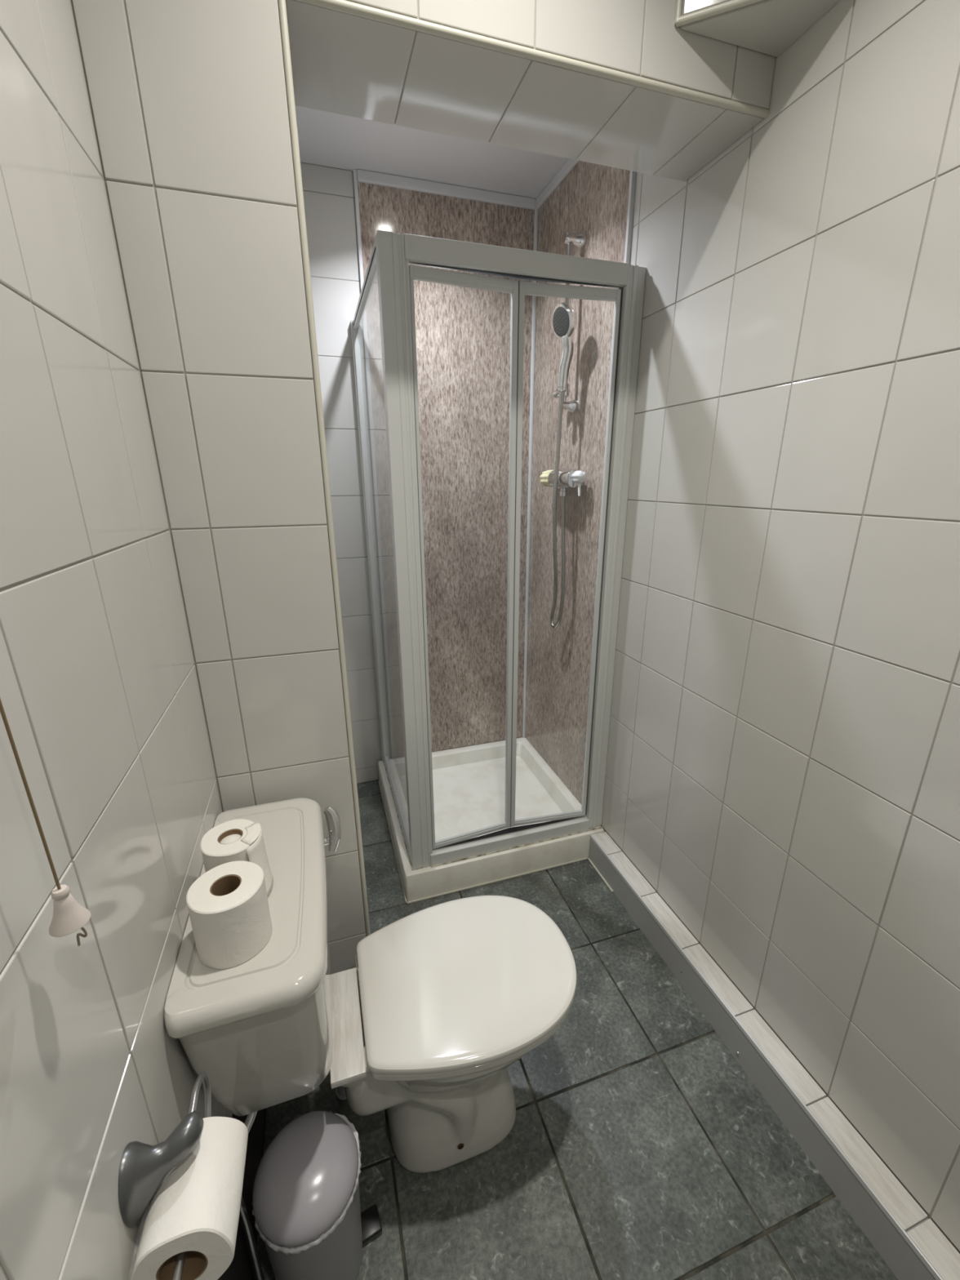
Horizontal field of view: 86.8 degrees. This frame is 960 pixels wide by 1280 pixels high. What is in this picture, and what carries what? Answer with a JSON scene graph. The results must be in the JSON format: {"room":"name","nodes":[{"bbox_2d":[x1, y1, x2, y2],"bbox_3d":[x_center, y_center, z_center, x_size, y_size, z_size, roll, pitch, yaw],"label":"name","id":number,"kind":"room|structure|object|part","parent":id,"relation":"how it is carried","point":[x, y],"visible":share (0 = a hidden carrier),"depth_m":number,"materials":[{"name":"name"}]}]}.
{"room":"bathroom","nodes":[
{"label":"bathroom","id":0,"kind":"room"},
{"bbox_2d":[0,0,265,1279],"bbox_3d":[-0.486,-0.046,0.579,0.100,2.695,3.218,-6,19,-17],"label":"wall","id":1,"kind":"structure","parent":0,"point":[100,696],"depth_m":0.52,"materials":[{"name":"grey tile"}]},
{"bbox_2d":[118,1071,211,1279],"bbox_3d":[-0.325,0.553,0.531,0.064,0.100,0.179,-6,19,-17],"label":"toilet roll holder","id":2,"kind":"object","parent":1,"relation":"attached to","point":[144,1167],"visible":0.81,"depth_m":0.52,"materials":[{"name":"grey metal"}]},
{"bbox_2d":[130,1116,248,1279],"bbox_3d":[-0.304,0.602,0.543,0.093,0.096,0.112,-5,18,-16],"label":"toilet roll","id":3,"kind":"object","parent":2,"relation":"on","point":[194,1210],"visible":0.84,"depth_m":0.51,"materials":[{"name":"white paper"}]},
{"bbox_3d":[-0.308,0.563,0.540,0.009,0.075,0.179,-6,18,-16],"label":"rod","id":4,"kind":"part","parent":2,"relation":"part of","materials":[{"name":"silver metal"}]},
{"bbox_2d":[164,797,341,1115],"bbox_3d":[-0.350,0.548,0.907,0.233,0.318,0.452,-6,19,-17],"label":"toilet cistern","id":5,"kind":"object","parent":1,"relation":"attached to","point":[260,1028],"visible":0.91,"depth_m":0.73,"materials":[{"name":"grey ceramic"}]},
{"bbox_2d":[186,861,272,968],"bbox_3d":[-0.354,0.388,0.723,0.098,0.098,0.097,-6,19,-17],"label":"toilet roll","id":6,"kind":"object","parent":5,"relation":"on","point":[228,904],"visible":1,"depth_m":0.69,"materials":[{"name":"white paper"}]},
{"bbox_2d":[200,818,273,896],"bbox_3d":[-0.390,0.357,0.822,0.102,0.098,0.089,-1,18,-3],"label":"toilet roll","id":7,"kind":"object","parent":5,"relation":"on","point":[239,839],"visible":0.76,"depth_m":0.80,"materials":[{"name":"white paper"}]},
{"bbox_3d":[-0.365,0.415,0.860,0.202,0.036,0.452,-6,19,-17],"label":"cistern lid","id":8,"kind":"part","parent":5,"relation":"part of","materials":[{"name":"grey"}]},
{"bbox_3d":[-0.317,0.403,1.075,0.045,0.091,0.055,-6,19,-17],"label":"flush lever","id":9,"kind":"part","parent":5,"relation":"part of","materials":[{"name":"silver metal"}]},
{"bbox_2d":[300,162,537,783],"bbox_3d":[-0.345,-0.555,2.169,1.387,2.695,0.123,-6,19,-17],"label":"wall","id":10,"kind":"structure","parent":0,"point":[463,334],"depth_m":2.09,"materials":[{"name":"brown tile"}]},
{"bbox_3d":[-0.099,-0.548,2.207,0.679,2.272,0.012,-6,19,-17],"label":"shower panel","id":11,"kind":"part","parent":10,"relation":"part of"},
{"bbox_2d":[70,0,775,979],"bbox_3d":[-0.019,-0.279,1.185,1.189,2.625,0.269,-6,19,-17],"label":"wall","id":12,"kind":"structure","parent":0,"point":[192,102],"depth_m":0.89,"materials":[{"name":"grey tile"}]},
{"bbox_2d":[295,105,568,199],"bbox_3d":[-0.203,-1.601,1.348,1.187,0.203,0.898,-6,19,-17],"label":"ceiling","id":13,"kind":"structure","parent":0,"point":[326,139],"depth_m":1.67,"materials":[{"name":"white paint"}]},
{"bbox_2d":[253,779,897,1279],"bbox_3d":[0.148,1.151,1.117,1.387,0.080,3.318,-6,19,-17],"label":"floor","id":14,"kind":"structure","parent":0,"point":[638,1146],"depth_m":1.09,"materials":[{"name":"tile"}]},
{"bbox_2d":[239,1111,264,1279],"bbox_3d":[-0.376,0.959,0.863,0.013,0.445,0.072,8,20,25],"label":"pipe","id":15,"kind":"object","parent":14,"relation":"on","point":[244,1217],"visible":0.4,"depth_m":0.84,"materials":[{"name":"silver metal"}]},
{"bbox_2d":[252,1111,382,1279],"bbox_3d":[-0.295,1.018,0.910,0.178,0.304,0.187,6,19,19],"label":"pedal bin","id":16,"kind":"object","parent":14,"relation":"on","point":[310,1222],"visible":1,"depth_m":0.84,"materials":[{"name":"grey plastic"}]},
{"bbox_3d":[-0.298,0.899,0.867,0.173,0.052,0.173,-6,19,-17],"label":"bin lid","id":17,"kind":"part","parent":16,"relation":"part of","materials":[{"name":"grey plastic"}]},
{"bbox_2d":[335,1085,346,1100],"bbox_3d":[-0.325,0.966,1.181,0.042,0.237,0.042,-6,19,-17],"label":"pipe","id":18,"kind":"object","parent":14,"relation":"on","point":[340,1092],"visible":0.12,"depth_m":1.20,"materials":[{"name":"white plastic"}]},
{"bbox_2d":[329,895,577,1173],"bbox_3d":[-0.051,0.887,1.122,0.512,0.423,0.364,-6,19,-17],"label":"toilet","id":19,"kind":"object","parent":14,"relation":"on","point":[453,994],"depth_m":1.03,"materials":[{"name":"grey ceramic"}]},
{"bbox_3d":[-0.263,0.743,0.987,0.060,0.014,0.212,-6,19,-17],"label":"grained tile strip","id":20,"kind":"part","parent":19,"relation":"part of","materials":[{"name":"white ceramic"}]},
{"bbox_3d":[-0.022,0.691,1.069,0.449,0.018,0.364,-6,19,-17],"label":"lid","id":21,"kind":"part","parent":19,"relation":"part of","materials":[{"name":"white plastic"}]},
{"bbox_3d":[-0.022,0.709,1.075,0.444,0.016,0.359,-6,19,-17],"label":"seat","id":22,"kind":"part","parent":19,"relation":"part of","materials":[{"name":"white plastic"}]},
{"bbox_2d":[377,737,604,903],"bbox_3d":[-0.007,0.707,2.196,0.771,0.112,0.786,-6,19,-17],"label":"shower tray","id":23,"kind":"object","parent":14,"relation":"on","point":[468,782],"visible":0.52,"depth_m":2.15,"materials":[{"name":"white ceramic"}]},
{"bbox_2d":[350,230,646,871],"bbox_3d":[-0.003,-0.230,1.917,0.745,1.842,0.776,-6,19,-17],"label":"shower door frame","id":24,"kind":"structure","parent":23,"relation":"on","point":[406,738],"depth_m":1.53,"materials":[{"name":"white metal"}]},
{"bbox_3d":[-0.353,-1.064,1.562,0.020,0.030,0.726,-6,19,-17],"label":"rail","id":25,"kind":"part","parent":24,"relation":"part of","materials":[{"name":"white metal"}]},
{"bbox_3d":[-0.346,-0.199,1.828,0.004,1.811,0.708,-6,19,-17],"label":"glass","id":26,"kind":"part","parent":24,"relation":"part of","materials":[{"name":"clear glass"}]},
{"bbox_3d":[-0.344,0.660,2.113,0.023,0.028,0.725,-6,19,-17],"label":"sill","id":27,"kind":"part","parent":24,"relation":"part of","materials":[{"name":"white metal"}]},
{"bbox_3d":[-0.208,-0.094,1.496,0.072,1.839,0.046,-6,19,-17],"label":"corner post","id":28,"kind":"part","parent":24,"relation":"part of","materials":[{"name":"white metal"}]},
{"bbox_3d":[-0.033,-0.115,1.559,0.298,1.723,0.042,-6,19,-17],"label":"door","id":29,"kind":"part","parent":24,"relation":"part of","materials":[{"name":"clear glass"}]},
{"bbox_3d":[0.117,0.727,1.858,0.613,0.052,0.036,-6,19,-17],"label":"rail","id":30,"kind":"part","parent":24,"relation":"part of","materials":[{"name":"white metal"}]},
{"bbox_3d":[0.107,-0.976,1.314,0.613,0.053,0.036,-6,19,-17],"label":"rail","id":31,"kind":"part","parent":24,"relation":"part of","materials":[{"name":"white metal"}]},
{"bbox_3d":[0.251,-0.144,1.645,0.296,1.723,0.016,-4,18,-12],"label":"door","id":32,"kind":"part","parent":24,"relation":"part of","materials":[{"name":"clear glass"}]},
{"bbox_3d":[0.432,-0.158,1.687,0.062,1.837,0.040,-6,19,-17],"label":"wall post","id":33,"kind":"part","parent":24,"relation":"part of","materials":[{"name":"white metal"}]},
{"bbox_2d":[524,0,959,1253],"bbox_3d":[0.730,-0.171,0.947,0.120,2.695,3.218,-6,19,-17],"label":"wall","id":34,"kind":"structure","parent":0,"point":[783,766],"depth_m":1.04,"materials":[{"name":"grey tile"}]},
{"bbox_2d":[539,467,586,496],"bbox_3d":[0.328,-0.567,1.822,0.084,0.095,0.361,-6,19,-17],"label":"mixer valve","id":35,"kind":"object","parent":34,"relation":"attached to","point":[567,477],"visible":0.93,"depth_m":1.78,"materials":[{"name":"silver metal"}]},
{"bbox_3d":[0.272,-0.627,1.970,0.063,0.063,0.080,-6,19,-17],"label":"temperature knob","id":36,"kind":"part","parent":35,"relation":"part of","materials":[{"name":"beige plastic"}]},
{"bbox_2d":[550,391,565,628],"bbox_3d":[0.285,-0.451,1.899,0.064,0.862,0.089,-6,19,-17],"label":"shower hose","id":37,"kind":"object","parent":35,"relation":"attached to","point":[562,393],"visible":1,"depth_m":1.89,"materials":[{"name":"silver metal"}]},
{"bbox_2d":[559,488,567,496],"bbox_3d":[0.308,-0.547,1.872,0.029,0.030,0.029,-6,19,-17],"label":"outlet","id":38,"kind":"object","parent":35,"relation":"attached to","point":[563,492],"depth_m":1.86,"materials":[{"name":"silver metal"}]},
{"bbox_3d":[0.346,-0.566,1.764,0.042,0.042,0.042,-6,19,-17],"label":"flow handle","id":39,"kind":"part","parent":35,"relation":"part of","materials":[{"name":"white metal"}]},
{"bbox_3d":[0.347,-0.532,1.771,0.012,0.057,0.020,-1,18,-2],"label":"flow lever","id":40,"kind":"part","parent":35,"relation":"part of","materials":[{"name":"white metal"}]},
{"bbox_2d":[552,231,586,413],"bbox_3d":[0.298,-1.074,1.738,0.090,0.546,0.111,-6,19,-17],"label":"riser rail","id":41,"kind":"object","parent":34,"relation":"attached to","point":[579,239],"visible":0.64,"depth_m":1.67,"materials":[{"name":"silver metal"}]},
{"bbox_2d":[551,302,577,391],"bbox_3d":[0.283,-0.971,1.689,0.068,0.258,0.105,-6,19,-17],"label":"shower head","id":42,"kind":"object","parent":41,"relation":"attached to","point":[564,320],"visible":1,"depth_m":1.68},
{"bbox_3d":[0.290,-0.955,1.709,0.046,0.193,0.053,-6,19,-17],"label":"handle","id":43,"kind":"part","parent":42,"relation":"part of","materials":[{"name":"silver metal"}]},
{"bbox_3d":[0.332,-0.485,2.003,0.012,2.272,0.656,-6,19,-17],"label":"shower panel","id":44,"kind":"part","parent":34,"relation":"part of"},
{"bbox_2d":[587,831,959,1279],"bbox_3d":[0.799,1.121,0.889,0.070,0.113,2.325,-6,19,-17],"label":"baseboard","id":45,"kind":"structure","parent":34,"relation":"attached to","point":[909,1242],"depth_m":1.13,"materials":[{"name":"grey tile"}]},
{"bbox_2d":[674,0,839,57],"bbox_3d":[0.495,-1.303,0.796,0.241,0.443,0.206,-6,19,-17],"label":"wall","id":46,"kind":"structure","parent":0,"point":[769,27],"depth_m":0.91,"materials":[{"name":"white paint"}]},
{"bbox_3d":[0.134,-1.416,0.297,1.387,0.080,3.318,-6,19,-17],"label":"ceiling","id":47,"kind":"structure","parent":0,"visible":0},
{"bbox_2d":[0,697,90,946],"bbox_3d":[-0.324,-0.504,0.165,0.076,1.573,0.076,-6,19,-17],"label":"pull cord","id":48,"kind":"object","parent":47,"relation":"hanging from","point":[68,917],"visible":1,"depth_m":0.39,"materials":[{"name":"white plastic"}]},
{"bbox_3d":[-0.324,-0.518,0.162,0.002,1.485,0.004,2,18,9],"label":"cord","id":49,"kind":"part","parent":48,"relation":"part of","materials":[{"name":"beige fabric"}]},
{"bbox_3d":[-0.320,0.205,0.392,0.026,0.033,0.026,-6,19,-17],"label":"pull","id":50,"kind":"part","parent":48,"relation":"part of","materials":[{"name":"beige plastic"}]}
]}

